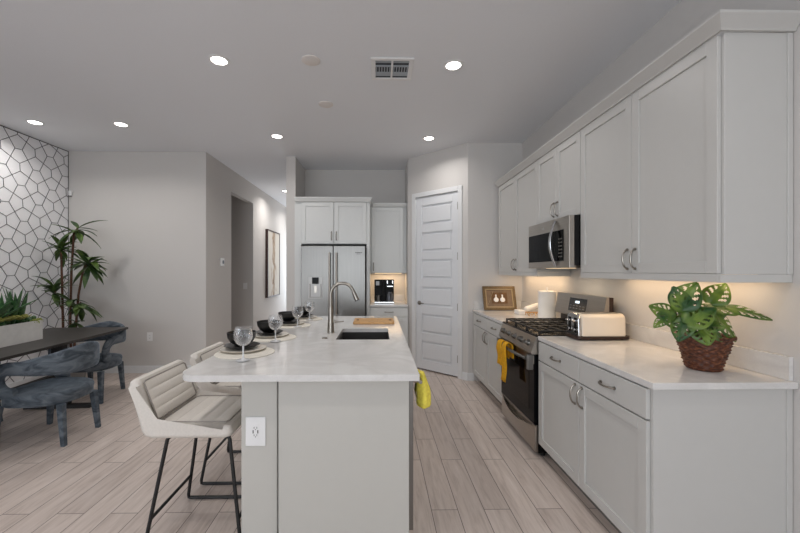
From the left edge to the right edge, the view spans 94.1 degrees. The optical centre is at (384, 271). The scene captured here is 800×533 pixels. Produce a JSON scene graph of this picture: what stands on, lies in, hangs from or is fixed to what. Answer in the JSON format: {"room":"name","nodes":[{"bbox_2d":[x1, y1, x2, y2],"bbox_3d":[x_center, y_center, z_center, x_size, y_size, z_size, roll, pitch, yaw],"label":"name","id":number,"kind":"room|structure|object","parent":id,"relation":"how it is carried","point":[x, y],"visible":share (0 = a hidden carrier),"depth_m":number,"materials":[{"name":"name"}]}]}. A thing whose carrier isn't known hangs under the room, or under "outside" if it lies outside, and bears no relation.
{"room":"kitchen","nodes":[
{"label":"kitchen","id":0,"kind":"room"},
{"bbox_2d":[0,126,67,384],"bbox_3d":[-4.287,-0.122,-1.479,0.100,3.050,13.180,0,0,-1],"label":"wall","id":1,"kind":"structure","parent":0,"point":[8,245],"depth_m":4.58,"materials":[{"name":"grey paint"}]},
{"bbox_2d":[7,376,44,387],"bbox_3d":[-4.289,1.353,2.271,0.015,0.099,5.680,0,0,-1],"label":"baseboard","id":2,"kind":"structure","parent":1,"relation":"attached to","point":[14,384],"depth_m":4.45,"materials":[{"name":"white paint"}]},
{"bbox_2d":[0,125,68,381],"bbox_3d":[-4.309,-0.172,3.119,0.003,2.949,3.982,0,0,-1],"label":"wall panel","id":3,"kind":"object","parent":1,"relation":"attached to","point":[0,125],"visible":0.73,"depth_m":4.62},
{"bbox_2d":[69,151,208,365],"bbox_3d":[-3.456,-0.122,5.175,1.975,3.050,0.100,0,0,-1],"label":"wall","id":4,"kind":"structure","parent":0,"point":[154,239],"depth_m":5.13,"materials":[{"name":"grey paint"}]},
{"bbox_2d":[86,365,190,372],"bbox_3d":[-3.405,1.353,5.117,1.875,0.099,0.015,0,0,-1],"label":"baseboard","id":5,"kind":"structure","parent":4,"relation":"attached to","point":[127,369],"depth_m":5.11,"materials":[{"name":"white paint"}]},
{"bbox_2d":[147,332,152,340],"bbox_3d":[-3.235,0.903,5.124,0.075,0.118,0.008,0,0,-1],"label":"outlet","id":6,"kind":"object","parent":4,"relation":"attached to","point":[149,334],"visible":1,"depth_m":5.12,"materials":[{"name":"white plastic"}]},
{"bbox_2d":[231,195,247,330],"bbox_3d":[-3.435,-0.122,6.185,1.700,3.050,1.920,0,0,-1],"label":"wall","id":7,"kind":"structure","parent":0,"point":[239,208],"depth_m":7.07,"materials":[{"name":"grey paint"}]},
{"bbox_2d":[209,154,285,345],"bbox_3d":[-2.559,-0.122,7.650,0.100,3.050,4.820,0,0,-1],"label":"wall","id":8,"kind":"structure","parent":0,"point":[264,212],"depth_m":6.20,"materials":[{"name":"grey paint"}]},
{"bbox_2d":[220,258,223,265],"bbox_3d":[-2.464,-0.137,5.647,0.023,0.120,0.120,0,0,-1],"label":"thermostat","id":9,"kind":"object","parent":8,"relation":"attached to","point":[221,259],"visible":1,"depth_m":5.61,"materials":[{"name":"white plastic"}]},
{"bbox_2d":[265,229,279,297],"bbox_3d":[-2.491,-0.162,8.306,0.055,1.450,0.950,0,0,-1],"label":"framed art","id":10,"kind":"object","parent":8,"relation":"attached to","point":[272,238],"visible":1,"depth_m":8.20,"materials":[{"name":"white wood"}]},
{"bbox_2d":[286,156,304,310],"bbox_3d":[-1.385,-0.122,7.662,0.132,3.050,4.633,0,0,-1],"label":"wall","id":11,"kind":"structure","parent":0,"point":[295,172],"depth_m":5.35,"materials":[{"name":"grey paint"}]},
{"bbox_2d":[0,368,618,532],"bbox_3d":[-1.225,1.453,1.030,6.304,0.100,18.300,0,0,-1],"label":"floor","id":12,"kind":"structure","parent":0,"point":[474,472],"depth_m":2.54,"materials":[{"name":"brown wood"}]},
{"bbox_2d":[0,341,100,446],"bbox_3d":[-2.798,1.000,3.160,0.577,0.805,0.614,0,0,-1],"label":"dining chair","id":13,"kind":"object","parent":12,"relation":"on","point":[64,388],"visible":1,"depth_m":2.98,"materials":[{"name":"blue fabric"}]},
{"bbox_2d":[0,327,127,409],"bbox_3d":[-3.281,1.022,2.930,0.860,0.759,2.665,0,0,-4],"label":"dining table","id":14,"kind":"object","parent":12,"relation":"on","point":[55,339],"visible":0.52,"depth_m":3.66,"materials":[{"name":"brown wood"}]},
{"bbox_2d":[0,287,42,347],"bbox_3d":[-3.258,0.391,2.950,0.572,0.503,1.190,0,0,-18],"label":"succulent planter","id":15,"kind":"object","parent":14,"relation":"on","point":[16,327],"visible":1,"depth_m":3.30,"materials":[{"name":"ceramic"}]},
{"bbox_2d":[32,220,108,376],"bbox_3d":[-3.882,0.373,4.664,0.818,2.058,0.554,0,0,-1],"label":"potted tree","id":16,"kind":"object","parent":12,"relation":"on","point":[77,309],"visible":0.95,"depth_m":4.66,"materials":[{"name":"green plant"}]},
{"bbox_2d":[48,321,125,403],"bbox_3d":[-3.279,1.000,4.191,0.614,0.805,0.577,0,0,-4],"label":"dining chair","id":17,"kind":"object","parent":12,"relation":"on","point":[107,360],"visible":0.55,"depth_m":4.11,"materials":[{"name":"blue fabric"}]},
{"bbox_2d":[128,360,240,532],"bbox_3d":[-0.999,0.971,2.079,0.563,0.861,0.450,0,0,-1],"label":"bar stool","id":18,"kind":"object","parent":12,"relation":"on","point":[168,406],"visible":0.9,"depth_m":1.93,"materials":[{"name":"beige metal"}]},
{"bbox_2d":[189,342,240,484],"bbox_3d":[-1.001,0.971,2.659,0.563,0.861,0.450,0,0,-1],"label":"bar stool","id":19,"kind":"object","parent":12,"relation":"on","point":[234,388],"visible":0.19,"depth_m":2.44,"materials":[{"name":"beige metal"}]},
{"bbox_2d":[241,378,421,532],"bbox_3d":[-0.274,0.961,2.864,0.894,0.882,2.125,0,0,-1],"label":"kitchen island","id":20,"kind":"object","parent":12,"relation":"on","point":[337,456],"visible":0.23,"depth_m":1.80,"materials":[{"name":"paint"}]},
{"bbox_2d":[246,417,265,445],"bbox_3d":[-0.634,0.788,1.828,0.098,0.143,0.008,0,0,-1],"label":"outlet","id":21,"kind":"object","parent":20,"relation":"attached to","point":[255,426],"visible":1,"depth_m":1.83,"materials":[{"name":"white plastic"}]},
{"bbox_2d":[252,425,258,438],"bbox_3d":[-0.633,0.788,1.825,0.034,0.068,0.001,0,0,-1],"label":"socket","id":22,"kind":"object","parent":21,"relation":"attached to","point":[255,428],"depth_m":1.82,"materials":[{"name":"white plastic"}]},
{"bbox_2d":[183,316,419,381],"bbox_3d":[-0.428,0.503,2.892,1.148,0.030,2.293,0,0,-1],"label":"island countertop","id":23,"kind":"structure","parent":20,"relation":"on","point":[307,357],"depth_m":2.03,"materials":[{"name":"white stone"}]},
{"bbox_2d":[233,327,252,361],"bbox_3d":[-0.768,0.393,2.020,0.100,0.180,0.100,0,0,-1],"label":"wine glass","id":24,"kind":"object","parent":23,"relation":"on","point":[242,359],"visible":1,"depth_m":2.02,"materials":[{"name":"clear glass"}]},
{"bbox_2d":[214,347,274,359],"bbox_3d":[-0.831,0.485,2.217,0.340,0.004,0.340,0,0,-1],"label":"placemat","id":25,"kind":"object","parent":23,"relation":"on","point":[267,351],"visible":0.66,"depth_m":2.16,"materials":[{"name":"beige fabric"}]},
{"bbox_2d":[220,344,266,352],"bbox_3d":[-0.867,0.477,2.286,0.272,0.012,0.272,0,0,-1],"label":"dinner plate","id":26,"kind":"object","parent":25,"relation":"on","point":[259,347],"visible":0.72,"depth_m":2.24,"materials":[{"name":"beige ceramic"}]},
{"bbox_2d":[224,341,259,349],"bbox_3d":[-0.877,0.461,2.294,0.212,0.021,0.210,0,0,-1],"label":"salad plate","id":27,"kind":"object","parent":26,"relation":"on","point":[252,344],"visible":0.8,"depth_m":2.28,"materials":[{"name":"black ceramic"}]},
{"bbox_2d":[227,330,255,345],"bbox_3d":[-0.885,0.417,2.303,0.172,0.083,0.172,0,0,-1],"label":"bowl","id":28,"kind":"object","parent":27,"relation":"on","point":[242,337],"visible":0.91,"depth_m":2.25,"materials":[{"name":"black ceramic"}]},
{"bbox_2d":[253,334,295,341],"bbox_3d":[-0.819,0.485,2.717,0.340,0.004,0.340,0,0,-1],"label":"placemat","id":29,"kind":"object","parent":23,"relation":"on","point":[290,336],"visible":0.52,"depth_m":2.67,"materials":[{"name":"beige fabric"}]},
{"bbox_2d":[256,331,288,337],"bbox_3d":[-0.855,0.477,2.787,0.272,0.012,0.272,0,0,-1],"label":"dinner plate","id":30,"kind":"object","parent":29,"relation":"on","point":[283,333],"visible":0.55,"depth_m":2.74,"materials":[{"name":"beige ceramic"}]},
{"bbox_2d":[256,329,282,334],"bbox_3d":[-0.869,0.461,2.795,0.210,0.021,0.212,0,0,38],"label":"salad plate","id":31,"kind":"object","parent":30,"relation":"on","point":[278,331],"visible":0.73,"depth_m":2.77,"materials":[{"name":"black ceramic"}]},
{"bbox_2d":[257,320,279,332],"bbox_3d":[-0.873,0.417,2.803,0.172,0.083,0.172,0,0,-1],"label":"bowl","id":32,"kind":"object","parent":31,"relation":"on","point":[263,325],"visible":0.98,"depth_m":2.74,"materials":[{"name":"black ceramic"}]},
{"bbox_2d":[268,315,282,341],"bbox_3d":[-0.751,0.393,2.561,0.100,0.180,0.100,0,0,-1],"label":"wine glass","id":33,"kind":"object","parent":29,"relation":"on","point":[275,340],"visible":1,"depth_m":2.56,"materials":[{"name":"clear glass"}]},
{"bbox_2d":[279,323,310,328],"bbox_3d":[-0.834,0.485,3.327,0.340,0.004,0.340,0,0,-1],"label":"placemat","id":34,"kind":"object","parent":23,"relation":"on","point":[303,324],"visible":0.5,"depth_m":3.31,"materials":[{"name":"beige fabric"}]},
{"bbox_2d":[280,321,304,324],"bbox_3d":[-0.870,0.477,3.396,0.272,0.012,0.272,0,0,-1],"label":"dinner plate","id":35,"kind":"object","parent":34,"relation":"on","point":[299,322],"visible":0.48,"depth_m":3.37,"materials":[{"name":"beige ceramic"}]},
{"bbox_2d":[280,319,298,323],"bbox_3d":[-0.885,0.461,3.402,0.210,0.021,0.212,0,0,-14],"label":"salad plate","id":36,"kind":"object","parent":35,"relation":"on","point":[294,320],"visible":0.63,"depth_m":3.38,"materials":[{"name":"black ceramic"}]},
{"bbox_2d":[278,311,296,321],"bbox_3d":[-0.888,0.417,3.413,0.172,0.083,0.172,0,0,-1],"label":"bowl","id":37,"kind":"object","parent":36,"relation":"on","point":[287,316],"visible":0.98,"depth_m":3.36,"materials":[{"name":"black ceramic"}]},
{"bbox_2d":[295,317,322,320],"bbox_3d":[-0.801,0.485,3.788,0.340,0.004,0.340,0,0,-1],"label":"placemat","id":38,"kind":"object","parent":23,"relation":"on","point":[315,318],"visible":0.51,"depth_m":3.72,"materials":[{"name":"beige fabric"}]},
{"bbox_2d":[298,315,316,318],"bbox_3d":[-0.837,0.477,3.857,0.272,0.012,0.272,0,0,-1],"label":"dinner plate","id":39,"kind":"object","parent":38,"relation":"on","point":[311,316],"visible":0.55,"depth_m":3.80,"materials":[{"name":"beige ceramic"}]},
{"bbox_3d":[-0.852,0.461,3.860,0.212,0.021,0.210,0,0,24],"label":"salad plate","id":40,"kind":"object","parent":39,"relation":"on","visible":0},
{"bbox_2d":[294,306,310,315],"bbox_3d":[-0.856,0.417,3.874,0.172,0.083,0.172,0,0,-1],"label":"bowl","id":41,"kind":"object","parent":40,"relation":"on","point":[305,310],"visible":0.91,"depth_m":3.81,"materials":[{"name":"black ceramic"}]},
{"bbox_2d":[327,282,358,332],"bbox_3d":[-0.328,0.285,2.948,0.255,0.404,0.061,0,0,-1],"label":"faucet","id":42,"kind":"object","parent":23,"relation":"on","point":[330,329],"visible":1,"depth_m":2.93,"materials":[{"name":"silver metal"}]},
{"bbox_2d":[338,332,388,339],"bbox_3d":[-0.160,0.629,2.908,0.407,0.218,0.535,0,0,-1],"label":"sink","id":43,"kind":"object","parent":23,"relation":"in","point":[345,335],"visible":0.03,"depth_m":3.16,"materials":[{"name":"black metal"}]},
{"bbox_2d":[353,318,393,323],"bbox_3d":[-0.102,0.476,3.549,0.380,0.023,0.300,0,0,-1],"label":"cutting board","id":44,"kind":"object","parent":23,"relation":"on","point":[356,320],"visible":1,"depth_m":3.43,"materials":[{"name":"brown wood"}]},
{"bbox_2d":[409,378,421,529],"bbox_3d":[0.150,0.911,2.151,0.069,0.760,0.598,0,0,-1],"label":"dishwasher","id":45,"kind":"object","parent":20,"relation":"in","point":[410,382],"depth_m":1.85,"materials":[{"name":"silver metal"}]},
{"bbox_2d":[414,369,430,408],"bbox_3d":[0.202,0.624,1.964,0.080,0.185,0.140,0,0,-1],"label":"dish towel","id":46,"kind":"object","parent":20,"relation":"hanging from","point":[422,391],"visible":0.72,"depth_m":1.92,"materials":[{"name":"yellow fabric"}]},
{"bbox_2d":[295,202,370,315],"bbox_3d":[-0.751,0.210,5.638,1.064,2.384,0.814,0,0,-1],"label":"tall cabinet","id":47,"kind":"object","parent":12,"relation":"on","point":[316,223],"visible":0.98,"depth_m":5.28,"materials":[{"name":"paint"}]},
{"bbox_2d":[294,197,371,205],"bbox_3d":[-0.726,-1.014,5.411,1.092,0.061,0.356,0,0,-1],"label":"crown molding","id":48,"kind":"structure","parent":47,"relation":"attached to","point":[297,199],"depth_m":5.25,"materials":[{"name":"paint"}]},
{"bbox_2d":[301,246,366,315],"bbox_3d":[-0.725,0.523,5.580,0.896,1.755,0.898,0,0,-1],"label":"refrigerator","id":49,"kind":"object","parent":12,"relation":"on","point":[322,267],"visible":0.62,"depth_m":5.19,"materials":[{"name":"silver metal"}]},
{"bbox_2d":[370,307,407,343],"bbox_3d":[0.057,0.961,5.711,0.553,0.882,0.694,0,0,-1],"label":"base cabinet","id":50,"kind":"object","parent":12,"relation":"on","point":[401,313],"visible":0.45,"depth_m":5.40,"materials":[{"name":"paint"}]},
{"bbox_2d":[370,295,407,306],"bbox_3d":[0.058,0.450,5.723,0.553,0.136,0.673,0,0,-1],"label":"countertop","id":51,"kind":"structure","parent":50,"relation":"on","point":[399,300],"depth_m":5.61,"materials":[{"name":"white stone"}]},
{"bbox_2d":[374,279,393,303],"bbox_3d":[-0.007,0.307,5.677,0.300,0.360,0.247,0,0,-1],"label":"coffee maker","id":52,"kind":"object","parent":51,"relation":"on","point":[383,288],"visible":1,"depth_m":5.61,"materials":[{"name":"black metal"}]},
{"bbox_2d":[473,313,501,404],"bbox_3d":[1.434,0.961,4.149,0.680,0.882,1.150,0,0,-1],"label":"base cabinet","id":53,"kind":"object","parent":12,"relation":"on","point":[486,368],"visible":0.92,"depth_m":4.10,"materials":[{"name":"white paint"}]},
{"bbox_2d":[472,301,560,323],"bbox_3d":[1.452,0.450,4.170,0.646,0.136,1.195,0,0,-1],"label":"countertop","id":54,"kind":"structure","parent":53,"relation":"on","point":[498,316],"depth_m":4.28,"materials":[{"name":"white stone"}]},
{"bbox_2d":[482,286,516,309],"bbox_3d":[1.435,0.338,4.653,0.410,0.296,0.109,0,0,-1],"label":"picture frame","id":55,"kind":"object","parent":54,"relation":"on","point":[494,297],"visible":0.97,"depth_m":4.65,"materials":[{"name":"brown wood"}]},
{"bbox_2d":[514,309,525,313],"bbox_3d":[1.552,0.465,4.256,0.090,0.044,0.140,0,0,-1],"label":"butter dish","id":56,"kind":"object","parent":54,"relation":"on","point":[517,311],"visible":0.87,"depth_m":4.19,"materials":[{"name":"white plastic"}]},
{"bbox_2d":[524,303,537,315],"bbox_3d":[1.626,0.415,4.077,0.201,0.143,0.106,0,0,-1],"label":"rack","id":57,"kind":"object","parent":54,"relation":"on","point":[533,306],"visible":0.8,"depth_m":4.06,"materials":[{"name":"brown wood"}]},
{"bbox_2d":[538,287,555,319],"bbox_3d":[1.645,0.326,3.767,0.172,0.323,0.172,0,0,-1],"label":"paper towel holder","id":58,"kind":"object","parent":54,"relation":"on","point":[546,299],"visible":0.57,"depth_m":3.69,"materials":[{"name":"white paper"}]},
{"bbox_2d":[497,292,613,455],"bbox_3d":[1.404,0.800,3.186,0.717,1.205,0.765,0,0,-1],"label":"range","id":59,"kind":"object","parent":12,"relation":"on","point":[520,391],"visible":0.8,"depth_m":3.05,"materials":[{"name":"silver metal"}]},
{"bbox_2d":[496,339,513,381],"bbox_3d":[1.061,0.785,3.297,0.081,0.339,0.254,0,0,-1],"label":"dish towel","id":60,"kind":"object","parent":59,"relation":"hanging from","point":[503,354],"visible":0.92,"depth_m":3.25,"materials":[{"name":"yellow fabric"}]},
{"bbox_2d":[502,318,566,336],"bbox_3d":[1.428,0.472,3.186,0.589,0.050,0.765,0,0,-1],"label":"cooktop","id":61,"kind":"object","parent":59,"relation":"in","point":[527,327],"depth_m":3.15,"materials":[{"name":"metal"}]},
{"bbox_2d":[539,342,792,532],"bbox_3d":[1.465,0.961,2.223,0.680,0.882,1.152,0,0,-1],"label":"base cabinet","id":62,"kind":"object","parent":12,"relation":"on","point":[649,460],"visible":0.93,"depth_m":1.66,"materials":[{"name":"white paint"}]},
{"bbox_2d":[538,322,797,389],"bbox_3d":[1.484,0.450,2.213,0.646,0.136,1.174,0,0,-1],"label":"countertop","id":63,"kind":"structure","parent":62,"relation":"on","point":[650,358],"depth_m":1.86,"materials":[{"name":"white stone"}]},
{"bbox_2d":[566,312,629,339],"bbox_3d":[1.534,0.395,2.699,0.395,0.185,0.184,0,0,-1],"label":"toaster","id":64,"kind":"object","parent":63,"relation":"on","point":[580,325],"visible":1,"depth_m":2.62,"materials":[{"name":"beige plastic"}]},
{"bbox_2d":[648,282,772,371],"bbox_3d":[1.529,0.270,1.846,0.539,0.436,0.288,0,0,-1],"label":"potted plant","id":65,"kind":"object","parent":63,"relation":"on","point":[706,349],"visible":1,"depth_m":1.77,"materials":[{"name":"green plant"}]},
{"bbox_2d":[0,0,681,206],"bbox_3d":[-1.225,-1.691,1.030,6.304,0.112,18.300,0,0,-1],"label":"ceiling","id":66,"kind":"structure","parent":0,"point":[76,68],"depth_m":3.10,"materials":[{"name":"paint"}]},
{"bbox_2d":[25,119,44,124],"bbox_3d":[-3.862,-1.642,4.109,0.160,0.008,0.160,0,0,-1],"label":"recessed light","id":67,"kind":"object","parent":66,"relation":"in","point":[31,121],"visible":1,"depth_m":4.11,"materials":[{"name":"white"}]},
{"bbox_2d":[112,121,129,126],"bbox_3d":[-2.952,-1.642,4.165,0.160,0.008,0.160,0,0,-1],"label":"recessed light","id":68,"kind":"object","parent":66,"relation":"in","point":[121,124],"visible":1,"depth_m":4.16,"materials":[{"name":"white"}]},
{"bbox_2d":[208,54,229,65],"bbox_3d":[-1.292,-1.642,2.902,0.160,0.008,0.160,0,0,-1],"label":"recessed light","id":69,"kind":"object","parent":66,"relation":"in","point":[216,59],"visible":1,"depth_m":2.90,"materials":[{"name":"white plastic"}]},
{"bbox_2d":[270,134,283,138],"bbox_3d":[-1.312,-1.642,4.534,0.160,0.008,0.160,0,0,-1],"label":"recessed light","id":70,"kind":"object","parent":66,"relation":"in","point":[277,136],"visible":1,"depth_m":4.54,"materials":[{"name":"white"}]},
{"bbox_2d":[371,57,413,79],"bbox_3d":[0.059,-1.641,3.026,0.335,0.011,0.330,0,0,-1],"label":"ceiling vent","id":71,"kind":"object","parent":66,"relation":"in","point":[382,68],"visible":1,"depth_m":3.00,"materials":[{"name":"white plastic"}]},
{"bbox_2d":[423,136,434,140],"bbox_3d":[0.549,-1.642,4.603,0.160,0.008,0.160,0,0,-1],"label":"recessed light","id":72,"kind":"object","parent":66,"relation":"in","point":[428,138],"visible":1,"depth_m":4.60,"materials":[{"name":"white"}]},
{"bbox_2d":[443,59,463,70],"bbox_3d":[0.550,-1.642,2.972,0.160,0.008,0.160,0,0,-1],"label":"recessed light","id":73,"kind":"object","parent":66,"relation":"in","point":[451,65],"visible":1,"depth_m":2.97,"materials":[{"name":"white"}]},
{"bbox_2d":[305,170,404,294],"bbox_3d":[-0.421,-0.122,6.104,1.745,3.050,0.100,0,0,-1],"label":"wall","id":74,"kind":"structure","parent":0,"point":[384,186],"depth_m":6.06,"materials":[{"name":"grey paint"}]},
{"bbox_2d":[370,207,405,272],"bbox_3d":[0.055,-0.475,5.851,0.553,1.013,0.414,0,0,-1],"label":"upper cabinet","id":75,"kind":"object","parent":74,"relation":"attached to","point":[387,224],"visible":1,"depth_m":5.69,"materials":[{"name":"paint"}]},
{"bbox_2d":[373,203,406,206],"bbox_3d":[0.078,-1.010,5.666,0.512,0.054,0.030,0,0,-1],"label":"crown molding","id":76,"kind":"structure","parent":75,"relation":"attached to","point":[374,204],"depth_m":5.66,"materials":[{"name":"paint"}]},
{"bbox_2d":[371,295,404,300],"bbox_3d":[0.053,0.435,6.050,0.553,0.106,0.020,0,0,-1],"label":"backsplash","id":77,"kind":"structure","parent":74,"relation":"attached to","point":[396,297],"depth_m":6.04,"materials":[{"name":"white stone"}]},
{"bbox_2d":[405,161,407,303],"bbox_3d":[0.387,-0.122,5.797,0.100,3.050,0.540,0,0,-1],"label":"wall","id":78,"kind":"structure","parent":0,"point":[406,168],"depth_m":5.74,"materials":[{"name":"grey paint"}]},
{"bbox_2d":[408,143,467,372],"bbox_3d":[0.739,-0.122,5.151,1.010,3.050,0.100,0,0,44],"label":"wall","id":79,"kind":"structure","parent":0,"point":[448,167],"depth_m":5.01,"materials":[{"name":"grey paint"}]},
{"bbox_2d":[412,185,461,378],"bbox_3d":[0.725,0.143,5.133,0.845,2.517,0.145,0,0,44],"label":"door","id":80,"kind":"structure","parent":79,"relation":"in","point":[436,214],"depth_m":5.12,"materials":[{"name":"white paint"}]},
{"bbox_2d":[468,142,521,380],"bbox_3d":[1.466,-0.122,4.820,0.800,3.050,0.100,0,0,-1],"label":"wall","id":81,"kind":"structure","parent":0,"point":[487,162],"depth_m":4.77,"materials":[{"name":"grey paint"}]},
{"bbox_2d":[462,372,473,380],"bbox_3d":[1.070,1.353,4.783,0.137,0.099,0.070,0,0,-1],"label":"baseboard","id":82,"kind":"structure","parent":81,"relation":"attached to","point":[470,375],"depth_m":4.76,"materials":[{"name":"white paint"}]},
{"bbox_2d":[522,0,799,532],"bbox_3d":[1.920,-0.122,-1.596,0.100,3.050,12.746,0,0,-1],"label":"wall","id":83,"kind":"structure","parent":0,"point":[780,302],"depth_m":2.22,"materials":[{"name":"grey paint"}]},
{"bbox_2d":[499,272,569,275],"bbox_3d":[1.613,0.032,4.138,0.324,0.039,1.138,0,0,-1],"label":"rail","id":84,"kind":"object","parent":83,"relation":"attached to","point":[500,273],"visible":1,"depth_m":3.69,"materials":[{"name":"white paint"}]},
{"bbox_2d":[499,161,569,272],"bbox_3d":[1.593,-0.522,4.137,0.364,1.074,1.138,0,0,-1],"label":"upper cabinet","id":85,"kind":"object","parent":83,"relation":"attached to","point":[517,196],"visible":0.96,"depth_m":4.06,"materials":[{"name":"white paint"}]},
{"bbox_2d":[537,131,580,223],"bbox_3d":[1.608,-0.743,3.183,0.364,0.632,0.767,0,0,-1],"label":"upper cabinet","id":86,"kind":"object","parent":83,"relation":"attached to","point":[559,170],"visible":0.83,"depth_m":3.12,"materials":[{"name":"white paint"}]},
{"bbox_2d":[529,215,580,268],"bbox_3d":[1.558,-0.223,3.183,0.462,0.402,0.760,0,0,-1],"label":"microwave","id":87,"kind":"object","parent":86,"relation":"attached to","point":[556,243],"visible":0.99,"depth_m":3.00,"materials":[{"name":"silver metal"}]},
{"bbox_2d":[581,33,792,274],"bbox_3d":[1.624,-0.518,2.223,0.364,1.082,1.151,0,0,-1],"label":"upper cabinet","id":88,"kind":"object","parent":83,"relation":"attached to","point":[692,172],"depth_m":1.76,"materials":[{"name":"white paint"}]},
{"bbox_2d":[494,9,799,186],"bbox_3d":[1.601,-1.091,3.154,0.378,0.061,3.116,0,0,-1],"label":"crown molding","id":89,"kind":"structure","parent":88,"relation":"attached to","point":[723,20],"depth_m":1.83,"materials":[{"name":"white paint"}]},
{"bbox_2d":[581,273,792,282],"bbox_3d":[1.643,0.032,2.225,0.324,0.039,1.147,0,0,-1],"label":"rail","id":90,"kind":"object","parent":88,"relation":"attached to","point":[719,278],"visible":0.98,"depth_m":1.78,"materials":[{"name":"white paint"}]},
{"bbox_2d":[625,322,792,380],"bbox_3d":[1.796,0.435,2.228,0.020,0.106,1.154,0,0,-1],"label":"backsplash","id":91,"kind":"structure","parent":83,"relation":"attached to","point":[768,363],"depth_m":1.85,"materials":[{"name":"white stone"}]},
{"bbox_2d":[674,330,736,371],"bbox_3d":[1.594,0.401,1.860,0.248,0.174,0.250,0,0,-1],"label":"basket","id":92,"kind":"object","parent":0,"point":[705,352],"depth_m":1.79,"materials":[{"name":"wicker"}]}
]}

